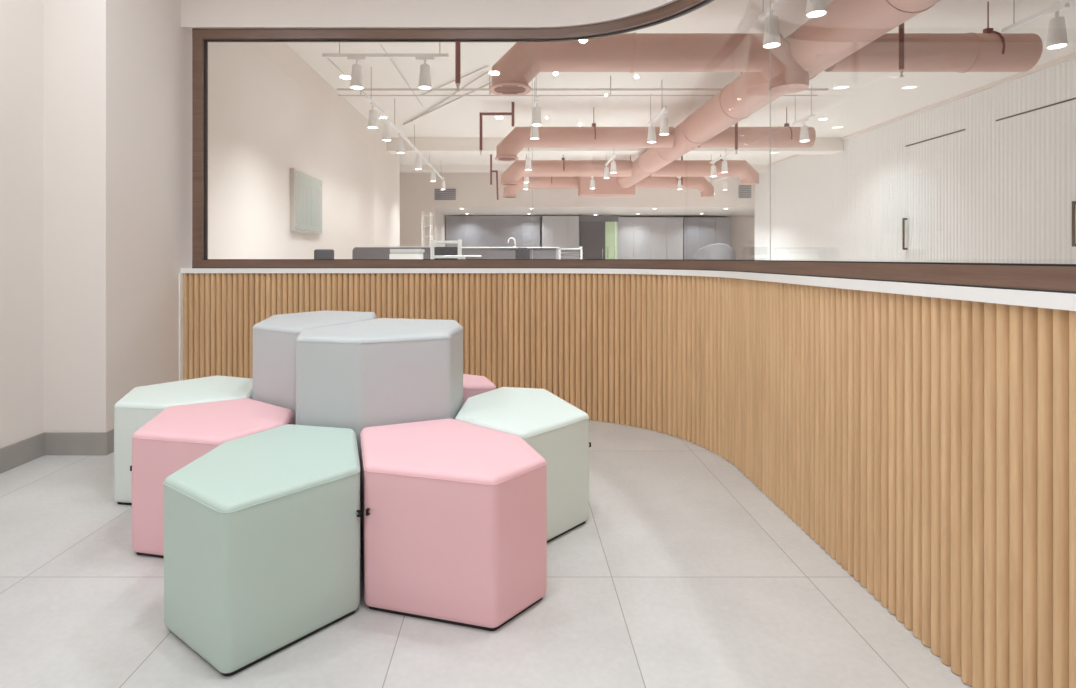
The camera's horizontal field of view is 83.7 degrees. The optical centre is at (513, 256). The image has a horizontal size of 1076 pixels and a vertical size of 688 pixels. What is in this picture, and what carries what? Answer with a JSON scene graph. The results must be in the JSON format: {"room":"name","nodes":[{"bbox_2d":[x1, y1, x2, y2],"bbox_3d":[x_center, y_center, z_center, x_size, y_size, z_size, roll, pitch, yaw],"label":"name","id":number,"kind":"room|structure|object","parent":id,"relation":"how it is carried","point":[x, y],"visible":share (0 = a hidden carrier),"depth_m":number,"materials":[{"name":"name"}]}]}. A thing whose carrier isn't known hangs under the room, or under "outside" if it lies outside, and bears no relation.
{"room":"lobby","nodes":[
{"label":"lobby","id":0,"kind":"room"},
{"bbox_2d":[0,0,43,447],"bbox_3d":[-2.390,-0.447,0.142,0.100,2.860,5.685,0,0,0],"label":"wall","id":1,"kind":"structure","parent":0,"point":[21,21],"depth_m":2.85,"materials":[{"name":"white paint"}]},
{"bbox_2d":[0,432,44,473],"bbox_3d":[-2.334,0.927,0.193,0.012,0.112,5.585,0,0,0],"label":"baseboard","id":2,"kind":"structure","parent":1,"relation":"attached to","point":[16,454],"depth_m":2.84,"materials":[{"name":"grey tile"}]},
{"bbox_2d":[44,0,191,431],"bbox_3d":[-2.235,-0.633,3.393,0.410,3.233,0.815,0,0,0],"label":"wall pier","id":3,"kind":"object","parent":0,"point":[118,73],"visible":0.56,"depth_m":3.03,"materials":[{"name":"white paint"}]},
{"bbox_2d":[44,432,107,454],"bbox_3d":[-2.173,0.927,2.979,0.310,0.112,0.012,0,0,0],"label":"baseboard","id":4,"kind":"object","parent":3,"relation":"attached to","point":[55,443],"visible":1,"depth_m":2.97,"materials":[{"name":"grey tile"}]},
{"bbox_2d":[108,429,113,453],"bbox_3d":[-2.024,0.927,3.312,0.012,0.112,0.655,0,0,0],"label":"baseboard","id":5,"kind":"structure","parent":3,"relation":"attached to","point":[111,432],"depth_m":3.01,"materials":[{"name":"grey tile"}]},
{"bbox_2d":[208,42,399,258],"bbox_3d":[-2.460,-0.633,8.200,0.120,3.233,8.800,0,0,0],"label":"wall","id":6,"kind":"structure","parent":0,"point":[270,113],"depth_m":6.25,"materials":[{"name":"beige paint"}]},
{"bbox_2d":[290,168,322,233],"bbox_3d":[-2.375,-0.615,6.907,0.050,0.670,0.965,0,0,0],"label":"board","id":7,"kind":"object","parent":6,"relation":"attached to","point":[305,190],"visible":1,"depth_m":6.79,"materials":[{"name":"grey"}]},
{"bbox_2d":[400,172,435,245],"bbox_3d":[-2.500,-0.633,15.600,0.900,3.233,0.200,0,0,0],"label":"wall pier","id":8,"kind":"object","parent":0,"point":[416,188],"visible":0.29,"depth_m":15.50,"materials":[{"name":"beige paint"}]},
{"bbox_2d":[181,0,677,33],"bbox_3d":[0.414,-1.826,2.206,2.271,0.848,5.442,0,0,-36],"label":"wall","id":9,"kind":"structure","parent":0,"point":[195,14],"depth_m":3.66,"materials":[{"name":"white paint"}]},
{"bbox_2d":[436,210,445,246],"bbox_3d":[-2.185,-0.153,17.350,0.130,2.273,3.300,0,0,0],"label":"wall","id":10,"kind":"structure","parent":0,"point":[440,217],"depth_m":17.31,"materials":[{"name":"beige paint"}]},
{"bbox_2d":[0,420,971,687],"bbox_3d":[2.400,1.023,8.200,11.000,0.080,21.800,0,0,0],"label":"floor","id":11,"kind":"structure","parent":0,"point":[681,572],"depth_m":1.66,"materials":[{"name":"tile"}]},
{"bbox_2d":[114,375,252,504],"bbox_3d":[-1.403,0.777,2.642,0.534,0.412,0.594,0,0,-20],"label":"stool","id":12,"kind":"object","parent":11,"relation":"on","point":[141,404],"visible":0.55,"depth_m":2.39,"materials":[{"name":"white"}]},
{"bbox_2d":[130,398,293,557],"bbox_3d":[-1.073,0.777,2.185,0.546,0.412,0.572,0,0,0],"label":"stool","id":13,"kind":"object","parent":11,"relation":"on","point":[178,435],"visible":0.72,"depth_m":1.97,"materials":[{"name":"pink"}]},
{"bbox_2d":[163,424,360,676],"bbox_3d":[-0.672,0.777,1.740,0.506,0.412,0.696,0,0,0],"label":"stool","id":14,"kind":"object","parent":11,"relation":"on","point":[262,529],"visible":1,"depth_m":1.51,"materials":[{"name":"green"}]},
{"bbox_2d":[253,310,375,424],"bbox_3d":[-0.938,0.628,2.762,0.541,0.710,0.727,0,0,23],"label":"stool","id":15,"kind":"object","parent":11,"relation":"on","point":[274,337],"visible":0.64,"depth_m":2.43,"materials":[{"name":"grey"}]},
{"bbox_2d":[314,249,333,258],"bbox_3d":[-1.904,0.452,6.014,0.612,1.062,0.613,0,0,-17],"label":"office chair","id":16,"kind":"object","parent":11,"relation":"on","point":[318,253],"visible":0.06,"depth_m":6.23,"materials":[{"name":"black fabric"}]},
{"bbox_2d":[295,318,462,541],"bbox_3d":[-0.515,0.628,2.406,0.613,0.710,0.708,0,0,0],"label":"stool","id":17,"kind":"object","parent":11,"relation":"on","point":[356,376],"visible":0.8,"depth_m":2.10,"materials":[{"name":"grey"}]},
{"bbox_2d":[352,246,436,258],"bbox_3d":[-1.590,0.421,8.000,1.120,1.124,0.038,0,0,0],"label":"screen","id":18,"kind":"object","parent":11,"relation":"on","point":[359,252],"visible":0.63,"depth_m":7.99,"materials":[{"name":"grey fabric"}]},
{"bbox_2d":[421,211,431,245],"bbox_3d":[-1.930,-0.009,13.300,0.204,1.983,0.264,0,0,0],"label":"wire rack","id":19,"kind":"object","parent":11,"relation":"on","point":[422,212],"visible":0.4,"depth_m":13.18,"materials":[{"name":"white metal"}]},
{"bbox_2d":[430,240,461,258],"bbox_3d":[-0.831,0.383,7.314,0.612,1.200,0.613,0,0,-6],"label":"office chair","id":20,"kind":"object","parent":11,"relation":"on","point":[435,252],"visible":0.2,"depth_m":7.53,"materials":[{"name":"white plastic"}]},
{"bbox_2d":[360,418,546,630],"bbox_3d":[-0.206,0.777,1.842,0.508,0.412,0.626,0,0,-18],"label":"stool","id":21,"kind":"object","parent":11,"relation":"on","point":[454,512],"visible":1,"depth_m":1.63,"materials":[{"name":"pink"}]},
{"bbox_2d":[444,255,480,258],"bbox_3d":[-0.540,0.483,6.300,0.410,1.000,0.410,0,0,0],"label":"round table","id":22,"kind":"object","parent":11,"relation":"on","point":[460,256],"visible":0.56,"depth_m":6.14,"materials":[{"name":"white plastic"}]},
{"bbox_2d":[463,374,495,404],"bbox_3d":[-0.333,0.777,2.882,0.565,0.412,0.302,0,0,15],"label":"stool","id":23,"kind":"object","parent":11,"relation":"on","point":[473,385],"visible":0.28,"depth_m":2.71,"materials":[{"name":"pink"}]},
{"bbox_2d":[446,216,539,246],"bbox_3d":[-0.650,-0.143,18.690,2.900,2.253,0.580,0,0,0],"label":"tall cabinet","id":24,"kind":"object","parent":11,"relation":"on","point":[474,231],"visible":0.38,"depth_m":18.40,"materials":[{"name":"grey laminate"}]},
{"bbox_2d":[462,247,559,258],"bbox_3d":[-0.340,0.381,13.460,2.680,1.205,0.580,0,0,0],"label":"counter","id":25,"kind":"object","parent":11,"relation":"on","point":[485,252],"depth_m":13.20,"materials":[{"name":"grey laminate"}]},
{"bbox_2d":[462,247,559,247],"bbox_3d":[-0.340,-0.209,13.460,2.680,0.025,0.580,0,0,0],"label":"countertop","id":26,"kind":"structure","parent":25,"relation":"on","point":[462,247],"depth_m":13.17,"materials":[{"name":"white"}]},
{"bbox_2d":[515,247,529,258],"bbox_3d":[0.180,0.391,12.800,0.300,1.185,0.300,0,0,0],"label":"appliance","id":27,"kind":"object","parent":11,"relation":"on","point":[521,252],"visible":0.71,"depth_m":12.65,"materials":[{"name":"grey metal"}]},
{"bbox_2d":[455,387,590,542],"bbox_3d":[0.027,0.777,2.352,0.560,0.412,0.584,0,0,41],"label":"stool","id":28,"kind":"object","parent":11,"relation":"on","point":[553,427],"visible":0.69,"depth_m":2.15,"materials":[{"name":"white"}]},
{"bbox_2d":[541,216,578,257],"bbox_3d":[1.420,-0.134,18.590,1.120,2.233,0.780,0,0,0],"label":"tall cabinet","id":29,"kind":"object","parent":11,"relation":"on","point":[556,231],"visible":0.52,"depth_m":18.20,"materials":[{"name":"grey laminate"}]},
{"bbox_2d":[558,247,581,258],"bbox_3d":[1.180,0.383,12.600,0.480,1.200,0.300,0,0,0],"label":"shelf unit","id":30,"kind":"object","parent":11,"relation":"on","point":[579,249],"visible":0.25,"depth_m":12.47,"materials":[{"name":"white plastic"}]},
{"bbox_2d":[580,222,604,258],"bbox_3d":[2.400,-0.049,18.314,0.760,2.063,0.092,0,0,0],"label":"door","id":31,"kind":"structure","parent":11,"relation":"on","point":[592,234],"depth_m":18.30,"materials":[{"name":"grey wood"}]},
{"bbox_2d":[605,222,616,258],"bbox_3d":[2.975,-0.049,18.304,0.370,2.063,0.112,0,0,0],"label":"door","id":32,"kind":"structure","parent":11,"relation":"on","point":[610,227],"depth_m":18.32,"materials":[{"name":"green glass"}]},
{"bbox_2d":[617,217,682,259],"bbox_3d":[4.200,-0.123,18.740,2.040,2.213,0.480,0,0,0],"label":"wall panel","id":33,"kind":"object","parent":11,"relation":"on","point":[637,237],"visible":0.52,"depth_m":18.50,"materials":[{"name":"grey laminate"}]},
{"bbox_2d":[683,217,730,259],"bbox_3d":[5.970,-0.123,18.740,1.460,2.213,0.480,0,0,0],"label":"wall panel","id":34,"kind":"object","parent":11,"relation":"on","point":[698,232],"visible":0.52,"depth_m":18.50,"materials":[{"name":"grey laminate"}]},
{"bbox_2d":[691,243,734,259],"bbox_3d":[4.150,0.353,12.525,0.940,1.260,0.790,0,0,0],"label":"lounge chair","id":35,"kind":"object","parent":11,"relation":"on","point":[718,251],"visible":0.27,"depth_m":12.17,"materials":[{"name":"grey fabric"}]},
{"bbox_3d":[-1.615,0.608,7.500,0.870,0.750,0.700,0,0,0],"label":"desk","id":36,"kind":"object","parent":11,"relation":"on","visible":0},
{"bbox_3d":[-1.340,0.183,7.420,0.400,0.100,0.300,0,0,0],"label":"storage box","id":37,"kind":"object","parent":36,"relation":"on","visible":0},
{"bbox_3d":[-1.334,0.082,7.420,0.400,0.100,0.300,0,0,0],"label":"storage box","id":38,"kind":"object","parent":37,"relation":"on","visible":0},
{"bbox_2d":[389,254,422,258],"bbox_3d":[-1.328,-0.003,7.420,0.370,0.070,0.280,0,0,0],"label":"paper stack","id":39,"kind":"object","parent":38,"relation":"on","point":[391,256],"visible":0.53,"depth_m":7.28,"materials":[{"name":"white paper"}]},
{"bbox_2d":[390,252,422,253],"bbox_3d":[-1.322,-0.050,7.420,0.360,0.022,0.270,0,0,0],"label":"folder","id":40,"kind":"object","parent":39,"relation":"on","point":[390,252],"visible":1,"depth_m":7.29,"materials":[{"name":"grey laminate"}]},
{"bbox_2d":[390,249,424,251],"bbox_3d":[-1.316,-0.079,7.420,0.380,0.035,0.280,0,0,0],"label":"document tray","id":41,"kind":"object","parent":40,"relation":"on","point":[391,250],"visible":0.92,"depth_m":7.28,"materials":[{"name":"white plastic"}]},
{"bbox_2d":[435,172,754,207],"bbox_3d":[2.125,-1.770,15.600,8.350,0.960,0.200,0,0,0],"label":"wall","id":42,"kind":"structure","parent":0,"point":[473,189],"depth_m":15.50,"materials":[{"name":"beige paint"}]},
{"bbox_2d":[434,189,455,199],"bbox_3d":[-1.775,-1.615,15.482,0.550,0.290,0.036,0,0,0],"label":"air vent","id":43,"kind":"object","parent":42,"relation":"in","point":[448,194],"visible":0.96,"depth_m":15.47,"materials":[{"name":"grey metal"}]},
{"bbox_2d":[739,185,750,197],"bbox_3d":[5.960,-1.690,15.482,0.320,0.340,0.036,0,0,0],"label":"air vent","id":44,"kind":"object","parent":42,"relation":"in","point":[744,190],"visible":0.98,"depth_m":15.47,"materials":[{"name":"grey metal"}]},
{"bbox_2d":[436,208,754,215],"bbox_3d":[2.850,-1.320,17.400,10.100,0.060,3.400,0,0,0],"label":"ceiling","id":45,"kind":"structure","parent":0,"point":[446,211],"depth_m":17.01,"materials":[{"name":"beige paint"}]},
{"bbox_2d":[183,273,1075,687],"bbox_3d":[0.418,0.541,2.210,2.259,0.884,5.442,0,0,-36],"label":"wall partition","id":46,"kind":"structure","parent":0,"point":[927,445],"depth_m":1.86,"materials":[{"name":"brown wood"}]},
{"bbox_2d":[179,273,182,380],"bbox_3d":[-2.026,0.541,3.651,0.010,0.884,0.033,0,0,0],"label":"trim","id":47,"kind":"structure","parent":46,"relation":"attached to","point":[180,274],"depth_m":3.64,"materials":[{"name":"white paint"}]},
{"bbox_2d":[181,0,1075,310],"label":"window","id":48,"kind":"structure","parent":46,"relation":"in","point":[1050,286],"depth_m":3.51,"materials":[{"name":"brown"}]},
{"bbox_2d":[540,216,725,246],"bbox_3d":[2.825,-0.183,19.050,10.150,2.333,0.100,0,0,0],"label":"wall","id":49,"kind":"structure","parent":0,"point":[540,216],"depth_m":19.00,"materials":[{"name":"grey laminate"}]},
{"bbox_2d":[579,215,617,222],"bbox_3d":[2.590,-1.175,18.590,1.180,0.190,0.620,0,0,0],"label":"trim","id":50,"kind":"structure","parent":49,"relation":"attached to","point":[582,218],"depth_m":18.28,"materials":[{"name":"grey laminate"}]},
{"bbox_2d":[285,0,1075,164],"bbox_3d":[2.400,-2.290,6.400,11.000,0.080,18.200,0,0,0],"label":"ceiling","id":51,"kind":"structure","parent":0,"point":[853,102],"depth_m":7.83,"materials":[{"name":"white paint"}]},
{"bbox_2d":[322,42,448,57],"bbox_3d":[-1.175,-2.040,5.500,1.150,0.420,0.036,0,0,0],"label":"track","id":52,"kind":"object","parent":51,"relation":"hanging from","point":[324,55],"visible":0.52,"depth_m":5.48,"materials":[{"name":"white metal"}]},
{"bbox_2d":[347,57,366,89],"bbox_3d":[-1.440,-1.692,5.500,0.156,0.285,0.124,0,0,35],"label":"track spotlight","id":53,"kind":"object","parent":52,"relation":"hanging from","point":[356,82],"visible":1,"depth_m":5.47,"materials":[{"name":"white metal"}]},
{"bbox_2d":[415,57,433,89],"bbox_3d":[-0.816,-1.692,5.500,0.156,0.285,0.124,0,0,35],"label":"track spotlight","id":54,"kind":"object","parent":52,"relation":"hanging from","point":[424,76],"visible":1,"depth_m":5.46,"materials":[{"name":"white metal"}]},
{"bbox_2d":[365,95,442,179],"bbox_3d":[-1.690,-2.040,10.550,0.036,0.420,7.300,0,0,0],"label":"track","id":55,"kind":"object","parent":51,"relation":"hanging from","point":[367,97],"visible":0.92,"depth_m":8.75,"materials":[{"name":"white metal"}]},
{"bbox_2d":[368,102,377,128],"bbox_3d":[-1.690,-1.692,7.190,0.124,0.285,0.156,0,0,35],"label":"track spotlight","id":56,"kind":"object","parent":55,"relation":"hanging from","point":[372,121],"visible":1,"depth_m":7.15,"materials":[{"name":"white metal"}]},
{"bbox_2d":[382,118,390,140],"bbox_3d":[-1.690,-1.692,7.970,0.124,0.285,0.156,0,0,35],"label":"track spotlight","id":57,"kind":"object","parent":55,"relation":"hanging from","point":[386,136],"visible":1,"depth_m":7.93,"materials":[{"name":"white metal"}]},
{"bbox_2d":[396,133,404,153],"bbox_3d":[-1.690,-1.692,8.940,0.124,0.285,0.156,0,0,35],"label":"track spotlight","id":58,"kind":"object","parent":55,"relation":"hanging from","point":[400,143],"visible":1,"depth_m":8.90,"materials":[{"name":"white metal"}]},
{"bbox_2d":[415,153,421,169],"bbox_3d":[-1.690,-1.692,10.600,0.124,0.285,0.156,0,0,35],"label":"track spotlight","id":59,"kind":"object","parent":55,"relation":"hanging from","point":[418,166],"visible":1,"depth_m":10.56,"materials":[{"name":"white metal"}]},
{"bbox_2d":[430,167,435,181],"bbox_3d":[-1.660,-1.692,12.300,0.124,0.285,0.156,0,0,35],"label":"track spotlight","id":60,"kind":"object","parent":55,"relation":"hanging from","point":[432,177],"visible":1,"depth_m":12.26,"materials":[{"name":"white metal"}]},
{"bbox_2d":[403,81,491,124],"bbox_3d":[-0.481,-2.210,7.893,0.051,0.041,5.015,0,0,-33],"label":"cable","id":61,"kind":"object","parent":51,"relation":"attached to","point":[470,92],"visible":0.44,"depth_m":8.65,"materials":[{"name":"silver metal"}]},
{"bbox_2d":[411,71,487,121],"bbox_3d":[-1.010,-2.225,8.550,0.018,0.026,3.032,0,0,-27],"label":"cable","id":62,"kind":"object","parent":51,"relation":"attached to","point":[487,71],"visible":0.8,"depth_m":8.14,"materials":[{"name":"silver metal"}]},
{"bbox_2d":[421,65,488,94],"bbox_3d":[-0.800,-2.230,7.650,0.016,0.014,1.640,0,0,-38],"label":"cable","id":63,"kind":"object","parent":51,"relation":"attached to","point":[487,65],"visible":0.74,"depth_m":7.43,"materials":[{"name":"silver metal"}]},
{"bbox_2d":[455,42,460,91],"bbox_3d":[-0.430,-1.760,4.600,0.040,0.980,0.040,0,0,0],"label":"pipe","id":64,"kind":"object","parent":51,"relation":"hanging from","point":[457,44],"visible":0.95,"depth_m":4.59,"materials":[{"name":"red"}]},
{"bbox_2d":[490,154,498,199],"bbox_3d":[-0.410,-1.725,12.600,0.180,1.051,0.040,0,0,0],"label":"pipe","id":65,"kind":"object","parent":51,"relation":"hanging from","point":[491,170],"visible":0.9,"depth_m":12.58,"materials":[{"name":"red metal"}]},
{"bbox_2d":[480,102,513,154],"bbox_3d":[-0.247,-1.870,8.720,0.507,0.760,0.042,0,0,0],"label":"pipe","id":66,"kind":"object","parent":51,"relation":"hanging from","point":[512,112],"visible":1,"depth_m":8.70,"materials":[{"name":"red metal"}]},
{"bbox_2d":[534,82,538,106],"bbox_3d":[0.265,-2.040,7.475,0.036,0.420,1.150,0,0,0],"label":"track","id":67,"kind":"object","parent":51,"relation":"hanging from","point":[535,96],"visible":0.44,"depth_m":7.25,"materials":[{"name":"white metal"}]},
{"bbox_2d":[530,125,538,139],"bbox_3d":[0.270,-1.692,7.870,0.124,0.285,0.156,0,0,35],"label":"track spotlight","id":68,"kind":"object","parent":67,"relation":"hanging from","point":[534,134],"visible":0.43,"depth_m":7.83,"materials":[{"name":"white metal"}]},
{"bbox_2d":[531,99,541,125],"bbox_3d":[0.265,-1.692,7.050,0.124,0.285,0.156,0,0,35],"label":"track spotlight","id":69,"kind":"object","parent":67,"relation":"hanging from","point":[536,115],"visible":1,"depth_m":7.01,"materials":[{"name":"white metal"}]},
{"bbox_2d":[503,177,577,197],"bbox_3d":[1.312,-1.844,14.470,3.177,0.812,0.354,0,0,0],"label":"duct","id":70,"kind":"object","parent":51,"relation":"hanging from","point":[534,182],"visible":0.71,"depth_m":14.34,"materials":[{"name":"pink metal"}]},
{"bbox_2d":[500,158,631,185],"bbox_3d":[1.040,-1.859,12.200,2.670,0.782,0.389,0,0,0],"label":"duct","id":71,"kind":"object","parent":51,"relation":"hanging from","point":[516,170],"visible":0.98,"depth_m":12.06,"materials":[{"name":"pink metal"}]},
{"bbox_2d":[500,182,517,185],"bbox_3d":[-0.100,-1.489,12.200,0.389,0.042,0.389,0,0,0],"label":"diffuser","id":72,"kind":"object","parent":71,"relation":"attached to","point":[502,183],"depth_m":12.14,"materials":[{"name":"pink metal"}]},
{"bbox_2d":[337,76,828,95],"bbox_3d":[0.850,-2.134,7.482,6.100,0.233,0.091,0,0,0],"label":"conduit","id":73,"kind":"object","parent":51,"relation":"attached to","point":[610,89],"visible":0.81,"depth_m":7.45,"materials":[{"name":"silver metal"}]},
{"bbox_2d":[400,165,768,171],"bbox_3d":[1.650,-2.175,14.750,9.100,0.150,0.300,0,0,0],"label":"beam","id":74,"kind":"structure","parent":51,"relation":"attached to","point":[403,168],"depth_m":14.60,"materials":[{"name":"white"}]},
{"bbox_2d":[495,107,674,160],"bbox_3d":[1.041,-1.859,9.020,2.668,0.782,0.366,0,0,0],"label":"duct","id":75,"kind":"object","parent":51,"relation":"hanging from","point":[593,136],"visible":1,"depth_m":8.89,"materials":[{"name":"pink metal"}]},
{"bbox_2d":[495,155,518,160],"bbox_3d":[-0.110,-1.489,9.020,0.366,0.042,0.366,0,0,0],"label":"diffuser","id":76,"kind":"object","parent":75,"relation":"attached to","point":[498,157],"depth_m":8.97,"materials":[{"name":"pink metal"}]},
{"bbox_2d":[387,138,842,153],"bbox_3d":[1.650,-2.125,11.500,9.100,0.250,0.400,0,0,0],"label":"beam","id":77,"kind":"structure","parent":51,"relation":"attached to","point":[423,145],"depth_m":11.30,"materials":[{"name":"white"}]},
{"bbox_2d":[650,93,667,120],"bbox_3d":[1.880,-2.040,7.850,0.036,0.420,0.900,0,0,0],"label":"track","id":78,"kind":"object","parent":51,"relation":"hanging from","point":[665,108],"visible":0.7,"depth_m":7.84,"materials":[{"name":"white metal"}]},
{"bbox_2d":[647,120,655,142],"bbox_3d":[1.860,-1.692,8.100,0.124,0.285,0.156,0,0,35],"label":"track spotlight","id":79,"kind":"object","parent":78,"relation":"hanging from","point":[651,138],"visible":1,"depth_m":8.06,"materials":[{"name":"white metal"}]},
{"bbox_2d":[659,110,668,134],"bbox_3d":[1.900,-1.692,7.590,0.124,0.285,0.156,0,0,35],"label":"track spotlight","id":80,"kind":"object","parent":78,"relation":"hanging from","point":[664,129],"visible":1,"depth_m":7.55,"materials":[{"name":"white metal"}]},
{"bbox_2d":[635,176,713,196],"bbox_3d":[3.860,-1.850,14.470,1.900,0.800,0.340,0,0,0],"label":"duct","id":81,"kind":"object","parent":51,"relation":"hanging from","point":[702,184],"visible":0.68,"depth_m":14.34,"materials":[{"name":"pink metal"}]},
{"bbox_2d":[650,154,758,184],"bbox_3d":[3.875,-1.865,12.200,2.180,0.770,0.370,0,0,0],"label":"duct","id":82,"kind":"object","parent":51,"relation":"hanging from","point":[742,169],"visible":0.73,"depth_m":12.06,"materials":[{"name":"pink metal"}]},
{"bbox_2d":[710,154,728,163],"bbox_3d":[3.850,-2.040,11.275,0.036,0.420,0.950,0,0,0],"label":"track","id":83,"kind":"object","parent":51,"relation":"hanging from","point":[721,157],"visible":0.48,"depth_m":11.25,"materials":[{"name":"white metal"}]},
{"bbox_2d":[710,161,716,176],"bbox_3d":[3.840,-1.692,11.550,0.124,0.285,0.156,0,0,35],"label":"track spotlight","id":84,"kind":"object","parent":83,"relation":"hanging from","point":[713,173],"visible":1,"depth_m":11.51,"materials":[{"name":"white metal"}]},
{"bbox_2d":[721,156,727,172],"bbox_3d":[3.860,-1.692,11.000,0.124,0.285,0.156,0,0,35],"label":"track spotlight","id":85,"kind":"object","parent":83,"relation":"hanging from","point":[724,169],"visible":1,"depth_m":10.96,"materials":[{"name":"white metal"}]},
{"bbox_2d":[735,123,737,153],"bbox_3d":[3.150,-1.855,8.500,0.042,0.790,0.042,0,0,0],"label":"pipe","id":86,"kind":"object","parent":51,"relation":"hanging from","point":[736,124],"visible":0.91,"depth_m":8.48,"materials":[{"name":"red metal"}]},
{"bbox_2d":[698,107,815,147],"bbox_3d":[3.623,-1.944,9.020,1.675,0.611,0.350,0,0,0],"label":"duct","id":87,"kind":"object","parent":51,"relation":"hanging from","point":[786,136],"visible":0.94,"depth_m":8.89,"materials":[{"name":"pink metal"}]},
{"bbox_2d":[578,0,940,196],"bbox_3d":[2.165,-1.845,7.755,1.270,0.810,13.110,0,0,0],"label":"duct","id":88,"kind":"object","parent":51,"relation":"hanging from","point":[848,26],"visible":0.82,"depth_m":5.78,"materials":[{"name":"pink metal"}]},
{"bbox_2d":[488,33,808,95],"bbox_3d":[1.178,-1.718,5.290,2.808,0.500,0.382,0,0,0],"label":"duct","id":89,"kind":"object","parent":88,"relation":"attached to","point":[512,73],"visible":0.97,"depth_m":5.15,"materials":[{"name":"pink metal"}]},
{"bbox_2d":[488,81,531,95],"bbox_3d":[-0.035,-1.489,5.290,0.382,0.042,0.382,0,0,0],"label":"diffuser","id":90,"kind":"object","parent":89,"relation":"attached to","point":[503,88],"depth_m":5.25,"materials":[{"name":"pink metal"}]},
{"bbox_2d":[758,0,783,20],"bbox_3d":[1.910,-2.040,4.125,0.036,0.420,1.050,0,0,0],"label":"track","id":91,"kind":"object","parent":51,"relation":"hanging from","point":[762,16],"visible":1,"depth_m":4.57,"materials":[{"name":"white metal"}]},
{"bbox_2d":[763,2,780,48],"bbox_3d":[1.890,-1.692,4.400,0.124,0.285,0.156,0,0,35],"label":"track spotlight","id":92,"kind":"object","parent":91,"relation":"hanging from","point":[775,33],"visible":0.95,"depth_m":4.36,"materials":[{"name":"white metal"}]},
{"bbox_2d":[806,0,826,17],"bbox_3d":[1.930,-1.692,3.830,0.124,0.285,0.156,0,0,35],"label":"track spotlight","id":93,"kind":"object","parent":91,"relation":"hanging from","point":[815,8],"visible":1,"depth_m":3.80,"materials":[{"name":"white metal"}]},
{"bbox_2d":[792,85,814,125],"bbox_3d":[3.890,-2.040,8.075,0.036,0.420,0.550,0,0,0],"label":"track","id":94,"kind":"object","parent":51,"relation":"hanging from","point":[811,115],"visible":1,"depth_m":7.93,"materials":[{"name":"white metal"}]},
{"bbox_2d":[799,119,808,141],"bbox_3d":[3.890,-1.692,8.040,0.124,0.285,0.156,0,0,35],"label":"track spotlight","id":95,"kind":"object","parent":94,"relation":"hanging from","point":[804,135],"visible":1,"depth_m":8.00,"materials":[{"name":"white metal"}]},
{"bbox_2d":[899,23,903,77],"bbox_3d":[3.100,-1.845,4.800,0.038,0.810,0.038,0,0,0],"label":"pipe","id":96,"kind":"object","parent":51,"relation":"hanging from","point":[901,27],"visible":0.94,"depth_m":4.79,"materials":[{"name":"red"}]},
{"bbox_2d":[824,2,1042,72],"bbox_3d":[3.655,-1.941,5.290,1.730,0.618,0.364,0,0,0],"label":"duct","id":97,"kind":"object","parent":51,"relation":"hanging from","point":[990,50],"visible":0.97,"depth_m":5.15,"materials":[{"name":"pink metal"}]},
{"bbox_2d":[1002,0,1075,32],"bbox_3d":[4.000,-2.040,4.450,0.036,0.420,0.900,0,0,0],"label":"track","id":98,"kind":"object","parent":51,"relation":"hanging from","point":[1037,15],"visible":1,"depth_m":4.64,"materials":[{"name":"white metal"}]},
{"bbox_2d":[1045,4,1069,49],"bbox_3d":[4.000,-1.692,4.420,0.124,0.285,0.156,0,0,35],"label":"track spotlight","id":99,"kind":"object","parent":98,"relation":"hanging from","point":[1057,38],"visible":1,"depth_m":4.39,"materials":[{"name":"white metal"}]},
{"bbox_3d":[1.825,-2.040,11.415,0.036,0.420,1.130,0,0,0],"label":"track","id":100,"kind":"object","parent":51,"relation":"hanging from","visible":0},
{"bbox_2d":[603,163,609,178],"bbox_3d":[1.820,-1.692,11.800,0.124,0.285,0.156,0,0,35],"label":"track spotlight","id":101,"kind":"object","parent":100,"relation":"hanging from","point":[606,170],"visible":1,"depth_m":11.76,"materials":[{"name":"white metal"}]},
{"bbox_2d":[610,157,616,172],"bbox_3d":[1.830,-1.692,11.050,0.124,0.285,0.156,0,0,35],"label":"track spotlight","id":102,"kind":"object","parent":100,"relation":"hanging from","point":[613,163],"visible":1,"depth_m":11.01,"materials":[{"name":"white metal"}]},
{"bbox_3d":[0.260,-2.040,10.700,0.036,0.420,0.400,0,0,0],"label":"track","id":103,"kind":"object","parent":51,"relation":"hanging from","visible":0},
{"bbox_2d":[525,153,531,170],"bbox_3d":[0.255,-1.692,10.700,0.124,0.285,0.156,0,0,35],"label":"track spotlight","id":104,"kind":"object","parent":103,"relation":"hanging from","point":[528,167],"visible":1,"depth_m":10.66,"materials":[{"name":"white metal"}]},
{"bbox_2d":[726,216,754,259],"bbox_3d":[7.260,-0.153,18.950,1.080,2.273,0.100,0,0,0],"label":"wall","id":105,"kind":"structure","parent":0,"point":[742,227],"depth_m":18.90,"materials":[{"name":"beige paint"}]},
{"bbox_2d":[755,58,1075,262],"bbox_3d":[6.269,-0.633,6.450,0.123,3.233,18.100,0,0,0],"label":"wall","id":106,"kind":"structure","parent":0,"point":[849,204],"depth_m":10.13,"materials":[{"name":"white paint"}]},
{"bbox_2d":[768,52,1075,166],"bbox_3d":[6.192,-2.225,6.450,0.045,0.050,18.100,0,0,0],"label":"trim","id":107,"kind":"structure","parent":106,"relation":"attached to","point":[1073,55],"depth_m":8.24,"materials":[{"name":"beige paint"}]},
{"bbox_2d":[902,129,965,262],"bbox_3d":[6.177,-0.396,8.885,0.076,2.737,1.254,0,0,0],"label":"door","id":108,"kind":"structure","parent":106,"relation":"in","point":[935,219],"depth_m":8.81,"materials":[{"name":"white wood"}]},
{"bbox_2d":[996,97,1075,263],"bbox_3d":[6.177,-0.396,7.103,0.076,2.737,1.254,0,0,0],"label":"door","id":109,"kind":"structure","parent":106,"relation":"in","point":[1036,148],"depth_m":7.13,"materials":[{"name":"white wood"}]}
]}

